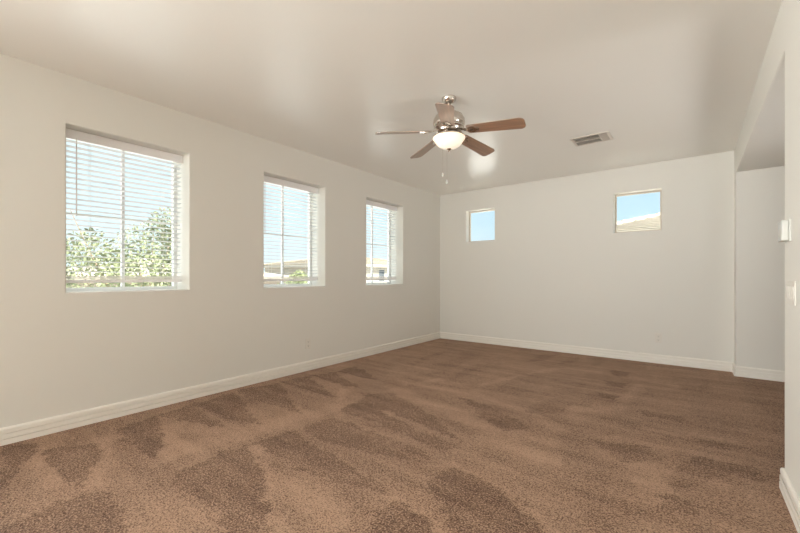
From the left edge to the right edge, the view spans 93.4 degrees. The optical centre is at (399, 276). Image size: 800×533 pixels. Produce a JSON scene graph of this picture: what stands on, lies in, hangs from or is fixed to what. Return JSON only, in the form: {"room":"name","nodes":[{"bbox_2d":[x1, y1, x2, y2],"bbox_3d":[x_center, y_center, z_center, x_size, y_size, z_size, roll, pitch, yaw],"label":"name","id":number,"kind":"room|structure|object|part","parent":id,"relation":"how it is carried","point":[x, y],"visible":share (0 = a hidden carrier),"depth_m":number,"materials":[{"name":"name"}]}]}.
{"room":"empty living room","nodes":[
{"label":"empty living room","id":0,"kind":"room"},
{"bbox_2d":[0,53,439,427],"bbox_3d":[-3.395,-0.143,2.125,0.330,3.043,13.824,0,0,38],"label":"wall","id":1,"kind":"structure","parent":0,"point":[62,352],"depth_m":3.64,"materials":[{"name":"white paint"}]},
{"bbox_2d":[66,138,176,291],"bbox_3d":[-2.539,-0.533,3.453,0.045,1.310,0.900,0,0,38],"label":"window","id":2,"kind":"structure","parent":1,"relation":"in","point":[174,284],"depth_m":3.45,"materials":[{"name":"white plastic"}]},
{"bbox_2d":[66,128,182,282],"bbox_3d":[-2.419,-0.568,3.360,0.075,1.235,0.884,0,0,38],"label":"window blind","id":3,"kind":"object","parent":2,"relation":"attached to","point":[72,134],"visible":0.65,"depth_m":3.31,"materials":[{"name":"white plastic"}]},
{"bbox_3d":[-2.426,0.036,3.366,0.052,0.028,0.868,0,0,38],"label":"rail","id":4,"kind":"part","parent":3,"relation":"part of","materials":[{"name":"white plastic"}]},
{"bbox_2d":[0,332,439,445],"bbox_3d":[-1.484,1.117,4.320,0.018,0.121,7.414,0,0,38],"label":"baseboard","id":5,"kind":"structure","parent":1,"relation":"attached to","point":[37,428],"depth_m":3.48,"materials":[{"name":"white paint"}]},
{"bbox_2d":[264,182,311,286],"bbox_3d":[-1.499,-0.533,4.803,0.045,1.310,0.900,0,0,38],"label":"window","id":6,"kind":"structure","parent":1,"relation":"in","point":[282,284],"depth_m":4.92,"materials":[{"name":"white plastic"}]},
{"bbox_2d":[264,175,318,280],"bbox_3d":[-1.379,-0.568,4.711,0.075,1.235,0.884,0,0,38],"label":"window blind","id":7,"kind":"object","parent":6,"relation":"attached to","point":[267,179],"visible":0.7,"depth_m":4.71,"materials":[{"name":"white plastic"}]},
{"bbox_3d":[-1.386,0.036,4.716,0.052,0.028,0.868,0,0,38],"label":"rail","id":8,"kind":"part","parent":7,"relation":"part of","materials":[{"name":"white plastic"}]},
{"bbox_2d":[306,338,310,348],"bbox_3d":[-1.157,0.841,4.753,0.009,0.130,0.080,0,0,38],"label":"wall outlet","id":9,"kind":"object","parent":1,"relation":"attached to","point":[308,341],"visible":1,"depth_m":4.75,"materials":[{"name":"white plastic"}]},
{"bbox_2d":[366,205,389,284],"bbox_3d":[-0.458,-0.533,6.155,0.045,1.310,0.900,0,0,38],"label":"window","id":10,"kind":"structure","parent":1,"relation":"in","point":[388,225],"depth_m":6.42,"materials":[{"name":"white plastic"}]},
{"bbox_2d":[366,200,396,279],"bbox_3d":[-0.338,-0.568,6.063,0.075,1.235,0.884,0,0,38],"label":"window blind","id":11,"kind":"object","parent":10,"relation":"attached to","point":[368,202],"visible":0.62,"depth_m":6.11,"materials":[{"name":"white plastic"}]},
{"bbox_3d":[-0.345,0.036,6.068,0.052,0.028,0.868,0,0,38],"label":"rail","id":12,"kind":"part","parent":11,"relation":"part of","materials":[{"name":"white plastic"}]},
{"bbox_3d":[-0.180,-0.552,6.283,0.057,1.160,0.002,0,0,38],"label":"ladder cord","id":13,"kind":"part","parent":11,"relation":"part of","materials":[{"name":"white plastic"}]},
{"bbox_2d":[0,0,781,195],"bbox_3d":[-1.698,-1.645,0.787,4.791,0.160,13.774,0,0,38],"label":"ceiling","id":14,"kind":"structure","parent":0,"point":[668,80],"depth_m":2.80,"materials":[{"name":"white paint"}]},
{"bbox_2d":[375,95,525,183],"bbox_3d":[0.464,-1.169,3.303,1.230,0.791,1.229,0,0,38],"label":"ceiling fan","id":15,"kind":"object","parent":14,"relation":"hanging from","point":[449,123],"visible":1,"depth_m":3.20,"materials":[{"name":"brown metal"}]},
{"bbox_3d":[0.029,-1.242,3.245,0.480,0.006,0.140,-5,15,-8],"label":"blade","id":16,"kind":"part","parent":15,"relation":"part of","materials":[{"name":"brown wood"}]},
{"bbox_3d":[0.254,-1.242,3.663,0.140,0.006,0.480,-16,2,-26],"label":"blade","id":17,"kind":"part","parent":15,"relation":"part of","materials":[{"name":"brown wood"}]},
{"bbox_3d":[0.356,-1.242,2.901,0.140,0.006,0.480,14,7,9],"label":"blade","id":18,"kind":"part","parent":15,"relation":"part of","materials":[{"name":"brown wood"}]},
{"bbox_3d":[0.429,-1.169,3.299,0.280,0.103,0.280,0,0,38],"label":"lamp shade","id":19,"kind":"part","parent":15,"relation":"part of","materials":[{"name":"white glass"}]},
{"bbox_3d":[0.721,-1.242,3.577,0.480,0.006,0.140,6,-18,-43],"label":"blade","id":20,"kind":"part","parent":15,"relation":"part of","materials":[{"name":"brown wood"}]},
{"bbox_3d":[0.784,-1.242,3.107,0.480,0.006,0.140,5,-12,28],"label":"blade","id":21,"kind":"part","parent":15,"relation":"part of","materials":[{"name":"brown wood"}]},
{"bbox_2d":[570,131,612,146],"bbox_3d":[2.173,-1.556,4.272,0.390,0.018,0.300,0,0,38],"label":"ceiling vent","id":22,"kind":"object","parent":14,"relation":"in","point":[602,136],"visible":1,"depth_m":4.26,"materials":[{"name":"beige metal"}]},
{"bbox_2d":[0,338,797,532],"bbox_3d":[-0.641,1.178,0.004,6.721,0.001,13.324,0,0,38],"label":"floor","id":23,"kind":"structure","parent":0,"point":[440,435],"depth_m":2.44,"materials":[{"name":"brown carpet"}]},
{"bbox_2d":[440,151,733,361],"bbox_3d":[2.436,-0.143,6.106,4.651,3.043,0.200,0,0,38],"label":"wall","id":24,"kind":"structure","parent":0,"point":[556,269],"depth_m":5.57,"materials":[{"name":"white paint"}]},
{"bbox_2d":[469,209,494,241],"bbox_3d":[1.515,-0.922,6.863,0.554,0.570,0.045,0,0,38],"label":"window","id":25,"kind":"structure","parent":24,"relation":"in","point":[490,209],"depth_m":6.99,"materials":[{"name":"beige plastic"}]},
{"bbox_2d":[440,332,784,381],"bbox_3d":[3.316,1.117,5.143,6.621,0.121,0.252,0,0,38],"label":"baseboard","id":26,"kind":"structure","parent":24,"relation":"attached to","point":[617,354],"depth_m":5.30,"materials":[{"name":"white paint"}]},
{"bbox_2d":[615,190,661,232],"bbox_3d":[3.409,-0.922,5.404,0.573,0.570,0.045,0,0,38],"label":"window","id":27,"kind":"structure","parent":24,"relation":"in","point":[654,191],"depth_m":5.37,"materials":[{"name":"beige plastic"}]},
{"bbox_2d":[655,333,661,342],"bbox_3d":[3.522,0.833,5.138,0.080,0.130,0.009,0,0,38],"label":"wall outlet","id":28,"kind":"object","parent":24,"relation":"attached to","point":[658,336],"visible":1,"depth_m":5.14,"materials":[{"name":"white plastic"}]},
{"bbox_2d":[738,70,784,171],"bbox_3d":[3.545,-1.307,1.776,2.550,0.120,5.140,0,0,38],"label":"ceiling","id":29,"kind":"structure","parent":0,"point":[766,149],"depth_m":3.42,"materials":[{"name":"white paint"}]},
{"bbox_2d":[739,166,784,370],"bbox_3d":[5.071,0.015,3.749,2.540,2.725,0.151,0,0,38],"label":"wall","id":30,"kind":"structure","parent":0,"point":[761,191],"depth_m":4.35,"materials":[{"name":"white paint"}]},
{"bbox_2d":[734,0,799,499],"bbox_3d":[0.064,-0.143,-0.665,0.130,3.043,13.625,0,0,38],"label":"wall","id":31,"kind":"structure","parent":0,"point":[782,53],"depth_m":1.99,"materials":[{"name":"white paint"}]},
{"bbox_2d":[778,219,790,242],"bbox_3d":[2.032,-0.242,1.994,0.037,0.116,0.120,0,0,38],"label":"wall thermostat","id":32,"kind":"object","parent":31,"relation":"attached to","point":[784,226],"visible":1,"depth_m":1.95,"materials":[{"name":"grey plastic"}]},
{"bbox_3d":[2.043,-0.242,1.986,0.008,0.116,0.120,0,0,38],"label":"plate","id":33,"kind":"part","parent":32,"relation":"part of","materials":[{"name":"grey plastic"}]},
{"bbox_2d":[779,468,799,532],"bbox_3d":[-0.875,1.117,-1.870,0.166,0.121,9.969,0,0,38],"label":"baseboard","id":34,"kind":"structure","parent":31,"relation":"attached to","point":[792,501],"depth_m":1.88,"materials":[{"name":"white paint"}]},
{"bbox_2d":[786,281,795,305],"bbox_3d":[1.973,0.081,1.896,0.010,0.117,0.214,0,0,38],"label":"light switch","id":35,"kind":"object","parent":31,"relation":"attached to","point":[790,285],"visible":1,"depth_m":1.89,"materials":[{"name":"white plastic"}]},
{"label":"outside","id":36,"kind":"structure","parent":0,"visible":0},
{"bbox_3d":[3.369,4.328,28.959,150.000,0.300,170.000,0,0,38],"label":"ground","id":37,"kind":"structure","parent":36,"visible":0},
{"bbox_2d":[66,207,171,287],"bbox_3d":[-5.105,1.151,7.661,2.090,5.997,4.079,0,0,38],"label":"shade tree","id":38,"kind":"object","parent":37,"relation":"on","point":[109,271],"visible":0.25,"depth_m":7.15,"materials":[{"name":"green plant"}]},
{"bbox_2d":[66,259,287,287],"bbox_3d":[-14.682,1.504,22.729,11.148,5.349,11.248,0,0,38],"label":"house","id":39,"kind":"structure","parent":37,"relation":"on","point":[84,274],"depth_m":18.30,"materials":[{"name":"brown paint"}]},
{"bbox_2d":[277,267,307,283],"bbox_3d":[-5.145,1.749,20.277,1.958,4.803,3.621,0,0,38],"label":"tree","id":40,"kind":"object","parent":37,"relation":"on","point":[297,271],"visible":0.1,"depth_m":19.86,"materials":[{"name":"green plant"}]},
{"bbox_2d":[264,257,386,283],"bbox_3d":[-4.548,1.112,34.741,10.548,6.132,12.648,0,0,38],"label":"house","id":41,"kind":"structure","parent":37,"relation":"on","point":[292,268],"depth_m":30.97,"materials":[{"name":"beige paint"}]},
{"bbox_2d":[617,213,659,231],"bbox_3d":[13.017,0.598,12.600,12.898,7.159,12.298,0,0,38],"label":"house","id":42,"kind":"structure","parent":37,"relation":"on","point":[647,222],"depth_m":11.51,"materials":[{"name":"brown paint"}]}
]}

